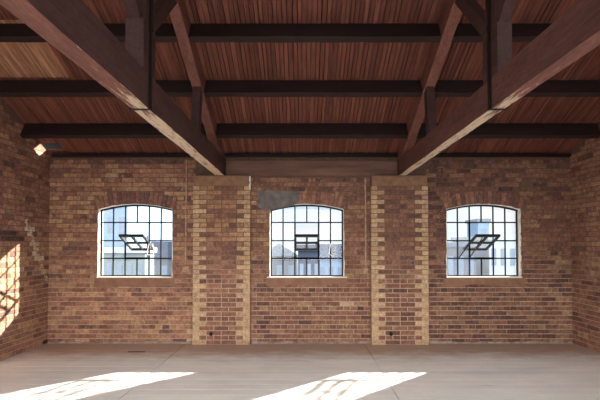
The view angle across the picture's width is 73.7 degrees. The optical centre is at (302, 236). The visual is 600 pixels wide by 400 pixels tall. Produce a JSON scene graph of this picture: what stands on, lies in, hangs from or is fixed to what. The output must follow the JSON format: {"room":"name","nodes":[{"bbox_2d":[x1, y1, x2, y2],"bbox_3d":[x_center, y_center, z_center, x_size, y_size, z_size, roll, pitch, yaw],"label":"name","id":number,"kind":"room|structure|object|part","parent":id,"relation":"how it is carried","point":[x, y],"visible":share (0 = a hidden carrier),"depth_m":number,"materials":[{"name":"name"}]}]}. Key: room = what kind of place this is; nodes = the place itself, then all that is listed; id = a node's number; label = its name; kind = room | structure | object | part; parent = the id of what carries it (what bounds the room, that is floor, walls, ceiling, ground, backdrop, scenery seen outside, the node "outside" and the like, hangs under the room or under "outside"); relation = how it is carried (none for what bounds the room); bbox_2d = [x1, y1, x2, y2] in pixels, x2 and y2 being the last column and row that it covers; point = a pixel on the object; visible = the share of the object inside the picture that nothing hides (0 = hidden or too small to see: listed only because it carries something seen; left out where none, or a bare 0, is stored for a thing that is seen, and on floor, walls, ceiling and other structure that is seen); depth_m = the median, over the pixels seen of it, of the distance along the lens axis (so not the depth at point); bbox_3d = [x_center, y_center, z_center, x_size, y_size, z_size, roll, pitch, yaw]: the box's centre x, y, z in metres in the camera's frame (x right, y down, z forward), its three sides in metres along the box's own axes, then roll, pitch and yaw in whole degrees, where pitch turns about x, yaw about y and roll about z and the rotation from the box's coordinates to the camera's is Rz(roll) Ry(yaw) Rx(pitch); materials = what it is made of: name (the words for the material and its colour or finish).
{"room":"empty warehouse","nodes":[
{"label":"empty warehouse","id":0,"kind":"room"},
{"bbox_2d":[0,97,51,360],"bbox_3d":[-4.244,-0.552,3.382,0.253,5.016,6.580,0,-1,0],"label":"wall","id":1,"kind":"structure","parent":0,"point":[24,163],"depth_m":5.88,"materials":[{"name":"brick"}]},
{"bbox_2d":[103,206,171,246],"bbox_3d":[-17.824,0.850,39.991,6.099,12.146,12.300,0,-1,0],"label":"sky","id":2,"kind":"structure","parent":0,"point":[143,212],"depth_m":35.86,"materials":[{"name":"white"}]},
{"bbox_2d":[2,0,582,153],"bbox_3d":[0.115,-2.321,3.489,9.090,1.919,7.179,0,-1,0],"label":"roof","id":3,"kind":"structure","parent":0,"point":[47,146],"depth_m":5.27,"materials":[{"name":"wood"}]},
{"bbox_2d":[0,0,599,154],"bbox_3d":[0.116,-2.164,3.452,8.485,1.836,6.912,0,-1,0],"label":"ceiling","id":4,"kind":"structure","parent":0,"point":[18,60],"depth_m":5.13,"materials":[{"name":"brown wood"}]},
{"bbox_2d":[0,343,599,399],"bbox_3d":[0.115,1.805,3.303,8.890,0.300,6.520,0,-1,0],"label":"floor","id":5,"kind":"structure","parent":0,"point":[91,371],"depth_m":4.93,"materials":[{"name":"grey paint"}]},
{"bbox_2d":[47,157,572,342],"bbox_3d":[0.115,0.365,6.567,8.494,3.316,0.174,0,-1,0],"label":"wall","id":6,"kind":"structure","parent":0,"point":[82,306],"depth_m":6.49,"materials":[{"name":"brick"}]},
{"bbox_2d":[0,0,225,174],"bbox_3d":[-1.333,-2.044,3.392,0.203,2.013,6.296,0,-1,0],"label":"roof truss","id":7,"kind":"object","parent":6,"relation":"attached to","point":[128,72],"visible":1,"depth_m":3.16,"materials":[{"name":"brown wood"}]},
{"bbox_2d":[0,24,177,41],"bbox_3d":[-2.762,-2.299,4.516,2.728,0.235,0.169,0,-1,0],"label":"purlin","id":8,"kind":"object","parent":7,"relation":"attached to","point":[8,32],"visible":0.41,"depth_m":4.47,"materials":[{"name":"brown wood"}]},
{"bbox_2d":[0,80,192,96],"bbox_3d":[-2.762,-1.929,5.212,2.728,0.235,0.170,0,-1,0],"label":"purlin","id":9,"kind":"object","parent":7,"relation":"attached to","point":[8,88],"visible":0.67,"depth_m":5.17,"materials":[{"name":"brown wood"}]},
{"bbox_2d":[20,123,206,138],"bbox_3d":[-2.762,-1.560,5.905,2.728,0.236,0.169,0,-1,0],"label":"purlin","id":10,"kind":"object","parent":7,"relation":"attached to","point":[30,130],"visible":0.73,"depth_m":5.87,"materials":[{"name":"brown wood"}]},
{"bbox_3d":[-1.333,-2.192,3.307,0.149,1.721,0.260,0,-1,0],"label":"king post","id":11,"kind":"part","parent":7,"relation":"part of","materials":[{"name":"brown wood"}]},
{"bbox_3d":[-1.333,-1.590,5.019,0.100,0.604,0.198,0,-1,0],"label":"princess post","id":12,"kind":"part","parent":7,"relation":"part of","materials":[{"name":"brown wood"}]},
{"bbox_2d":[216,123,407,138],"bbox_3d":[0.131,-1.560,5.905,2.802,0.236,0.171,0,-1,0],"label":"purlin","id":13,"kind":"object","parent":7,"relation":"attached to","point":[224,130],"visible":1,"depth_m":5.87,"materials":[{"name":"brown wood"}]},
{"bbox_2d":[204,80,422,96],"bbox_3d":[0.131,-1.928,5.212,2.802,0.236,0.171,0,-1,0],"label":"purlin","id":14,"kind":"object","parent":7,"relation":"attached to","point":[213,88],"visible":1,"depth_m":5.17,"materials":[{"name":"brown wood"}]},
{"bbox_2d":[188,24,440,42],"bbox_3d":[0.131,-2.299,4.516,2.802,0.236,0.169,0,-1,0],"label":"purlin","id":15,"kind":"object","parent":7,"relation":"attached to","point":[265,33],"visible":1,"depth_m":4.48,"materials":[{"name":"brown wood"}]},
{"bbox_2d":[96,205,172,277],"bbox_3d":[-2.725,0.073,6.577,1.224,1.196,0.502,0,-1,0],"label":"window","id":16,"kind":"structure","parent":6,"relation":"in","point":[150,247],"depth_m":6.57,"materials":[{"name":"paint"}]},
{"bbox_3d":[-2.725,0.660,6.518,1.224,0.020,0.120,0,-1,0],"label":"sill","id":17,"kind":"part","parent":16,"relation":"part of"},
{"bbox_3d":[-2.725,0.100,6.576,0.398,0.032,0.543,0,-27,0],"label":"sash frame","id":18,"kind":"part","parent":16,"relation":"part of","materials":[{"name":"paint"}]},
{"bbox_2d":[182,160,188,271],"bbox_3d":[-1.899,-0.341,6.496,0.110,1.820,0.026,0,-1,0],"label":"conduit","id":19,"kind":"object","parent":6,"relation":"attached to","point":[185,268],"visible":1,"depth_m":6.49,"materials":[{"name":"metal"}]},
{"bbox_3d":[-1.899,0.524,6.477,0.110,0.090,0.026,0,-1,0],"label":"junction plate","id":20,"kind":"part","parent":19,"relation":"part of","materials":[{"name":"paint"}]},
{"bbox_2d":[192,175,250,344],"bbox_3d":[-1.298,0.370,6.423,0.918,2.700,0.110,0,-1,0],"label":"brick pier","id":21,"kind":"object","parent":6,"relation":"attached to","point":[221,203],"visible":1,"depth_m":6.38,"materials":[{"name":"brick"}]},
{"bbox_2d":[267,205,346,277],"bbox_3d":[0.062,0.073,6.577,1.295,1.196,0.502,0,-1,0],"label":"window","id":22,"kind":"structure","parent":6,"relation":"in","point":[294,206],"depth_m":6.57,"materials":[{"name":"paint"}]},
{"bbox_3d":[0.062,0.100,6.576,0.396,0.032,0.543,0,-27,0],"label":"sash frame","id":23,"kind":"part","parent":22,"relation":"part of","materials":[{"name":"paint"}]},
{"bbox_3d":[0.062,0.660,6.518,1.295,0.020,0.120,0,-1,0],"label":"sill","id":24,"kind":"part","parent":22,"relation":"part of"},
{"bbox_2d":[47,341,571,343],"bbox_3d":[0.115,1.700,6.447,8.450,0.041,0.038,0,-1,0],"label":"baseboard","id":25,"kind":"structure","parent":6,"relation":"attached to","point":[59,342],"depth_m":6.44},
{"bbox_2d":[52,154,570,156],"bbox_3d":[0.135,-1.321,6.524,8.410,0.048,0.090,0,-1,0],"label":"wall plate","id":26,"kind":"object","parent":6,"relation":"on","point":[53,155],"visible":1,"depth_m":6.48,"materials":[{"name":"brown wood"}]},
{"bbox_2d":[226,161,397,175],"bbox_3d":[0.140,-1.109,6.502,2.790,0.250,0.045,0,-1,0],"label":"beam","id":27,"kind":"structure","parent":6,"relation":"attached to","point":[251,168],"depth_m":6.48,"materials":[{"name":"brown wood"}]},
{"bbox_2d":[363,178,367,273],"bbox_3d":[1.014,-0.177,6.492,0.070,1.558,0.026,0,-1,0],"label":"conduit","id":28,"kind":"object","parent":6,"relation":"attached to","point":[365,270],"visible":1,"depth_m":6.48,"materials":[{"name":"metal"}]},
{"bbox_3d":[1.014,0.557,6.477,0.070,0.090,0.026,0,-1,0],"label":"junction plate","id":29,"kind":"part","parent":28,"relation":"part of","materials":[{"name":"paint"}]},
{"bbox_2d":[370,175,428,344],"bbox_3d":[1.547,0.370,6.425,0.910,2.700,0.105,0,-1,0],"label":"brick pier","id":30,"kind":"object","parent":6,"relation":"attached to","point":[399,262],"visible":1,"depth_m":6.38,"materials":[{"name":"brick"}]},
{"bbox_2d":[446,205,521,277],"bbox_3d":[2.933,0.073,6.577,1.219,1.196,0.502,0,-1,0],"label":"window","id":31,"kind":"structure","parent":6,"relation":"in","point":[492,235],"depth_m":6.57,"materials":[{"name":"paint"}]},
{"bbox_3d":[2.933,0.100,6.576,0.396,0.032,0.543,0,-27,0],"label":"sash frame","id":32,"kind":"part","parent":31,"relation":"part of","materials":[{"name":"paint"}]},
{"bbox_3d":[2.933,0.660,6.518,1.219,0.020,0.120,0,-1,0],"label":"sill","id":33,"kind":"part","parent":31,"relation":"part of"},
{"bbox_2d":[397,0,599,174],"bbox_3d":[1.596,-2.044,3.392,0.172,2.013,6.296,0,-1,0],"label":"roof truss","id":34,"kind":"object","parent":6,"relation":"attached to","point":[576,32],"visible":1,"depth_m":3.26,"materials":[{"name":"brown wood"}]},
{"bbox_3d":[1.596,-1.575,5.019,0.100,0.634,0.198,0,-1,0],"label":"princess post","id":35,"kind":"part","parent":34,"relation":"part of","materials":[{"name":"brown wood"}]},
{"bbox_3d":[1.596,-2.177,3.306,0.118,1.751,0.260,0,-1,0],"label":"king post","id":36,"kind":"part","parent":34,"relation":"part of","materials":[{"name":"brown wood"}]},
{"bbox_2d":[451,24,550,41],"bbox_3d":[3.008,-2.299,4.515,2.696,0.237,0.171,0,-1,0],"label":"purlin","id":37,"kind":"object","parent":34,"relation":"attached to","point":[463,32],"visible":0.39,"depth_m":4.47,"materials":[{"name":"brown wood"}]},
{"bbox_2d":[417,123,599,138],"bbox_3d":[3.008,-1.560,5.905,2.696,0.236,0.170,0,-1,0],"label":"purlin","id":38,"kind":"object","parent":34,"relation":"attached to","point":[485,130],"visible":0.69,"depth_m":5.87,"materials":[{"name":"brown wood"}]},
{"bbox_2d":[434,80,599,96],"bbox_3d":[3.008,-1.928,5.212,2.696,0.236,0.171,0,-1,0],"label":"purlin","id":39,"kind":"object","parent":34,"relation":"attached to","point":[443,88],"visible":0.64,"depth_m":5.17,"materials":[{"name":"brown wood"}]},
{"bbox_2d":[570,121,599,352],"bbox_3d":[4.474,-0.552,3.382,0.251,5.016,6.580,0,-1,0],"label":"wall","id":40,"kind":"structure","parent":0,"point":[585,157],"depth_m":6.15,"materials":[{"name":"brick"}]},
{"label":"outside","id":41,"kind":"structure","parent":0,"visible":0},
{"bbox_3d":[0.000,6.134,-0.128,300.000,0.100,300.000,0,-1,0],"label":"ground","id":42,"kind":"structure","parent":41,"visible":0},
{"bbox_2d":[103,247,156,274],"bbox_3d":[-12.245,3.688,26.729,4.262,5.914,1.900,0,-1,0],"label":"office block","id":43,"kind":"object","parent":42,"relation":"on","point":[107,251],"visible":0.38,"depth_m":25.97,"materials":[{"name":"white concrete"}]},
{"bbox_2d":[152,242,171,274],"bbox_3d":[-11.420,3.664,37.431,5.615,6.411,3.600,0,-1,0],"label":"warehouse","id":44,"kind":"structure","parent":42,"relation":"on","point":[166,246],"depth_m":35.96,"materials":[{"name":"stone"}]},
{"bbox_2d":[272,243,297,274],"bbox_3d":[-1.761,3.707,34.330,3.023,6.196,9.200,0,-1,0],"label":"house","id":45,"kind":"structure","parent":42,"relation":"on","point":[276,250],"depth_m":29.95,"materials":[{"name":"white"}]},
{"bbox_2d":[297,245,322,274],"bbox_3d":[0.330,3.556,24.931,1.509,6.104,6.300,0,-1,0],"label":"workshop","id":46,"kind":"structure","parent":42,"relation":"on","point":[312,264],"depth_m":21.97,"materials":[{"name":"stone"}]},
{"bbox_2d":[315,244,341,274],"bbox_3d":[2.957,3.700,33.330,3.917,6.167,3.400,0,-1,0],"label":"terrace","id":47,"kind":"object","parent":42,"relation":"on","point":[336,264],"visible":0.18,"depth_m":31.96,"materials":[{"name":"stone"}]},
{"bbox_2d":[447,242,477,274],"bbox_3d":[11.059,3.665,34.431,4.124,6.284,9.300,0,-1,0],"label":"garage","id":48,"kind":"structure","parent":42,"relation":"on","point":[451,246],"depth_m":29.95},
{"bbox_2d":[465,219,490,236],"bbox_3d":[19.875,2.555,45.456,1.511,8.965,3.300,0,-1,0],"label":"chimney tower","id":49,"kind":"structure","parent":42,"relation":"on","point":[475,228],"depth_m":44.04,"materials":[{"name":"concrete"}]},
{"bbox_2d":[451,236,514,274],"bbox_3d":[17.656,3.436,36.936,4.920,6.846,8.300,0,-1,0],"label":"block","id":50,"kind":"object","parent":42,"relation":"on","point":[487,264],"visible":0.16,"depth_m":32.98,"materials":[{"name":"white concrete"}]}
]}

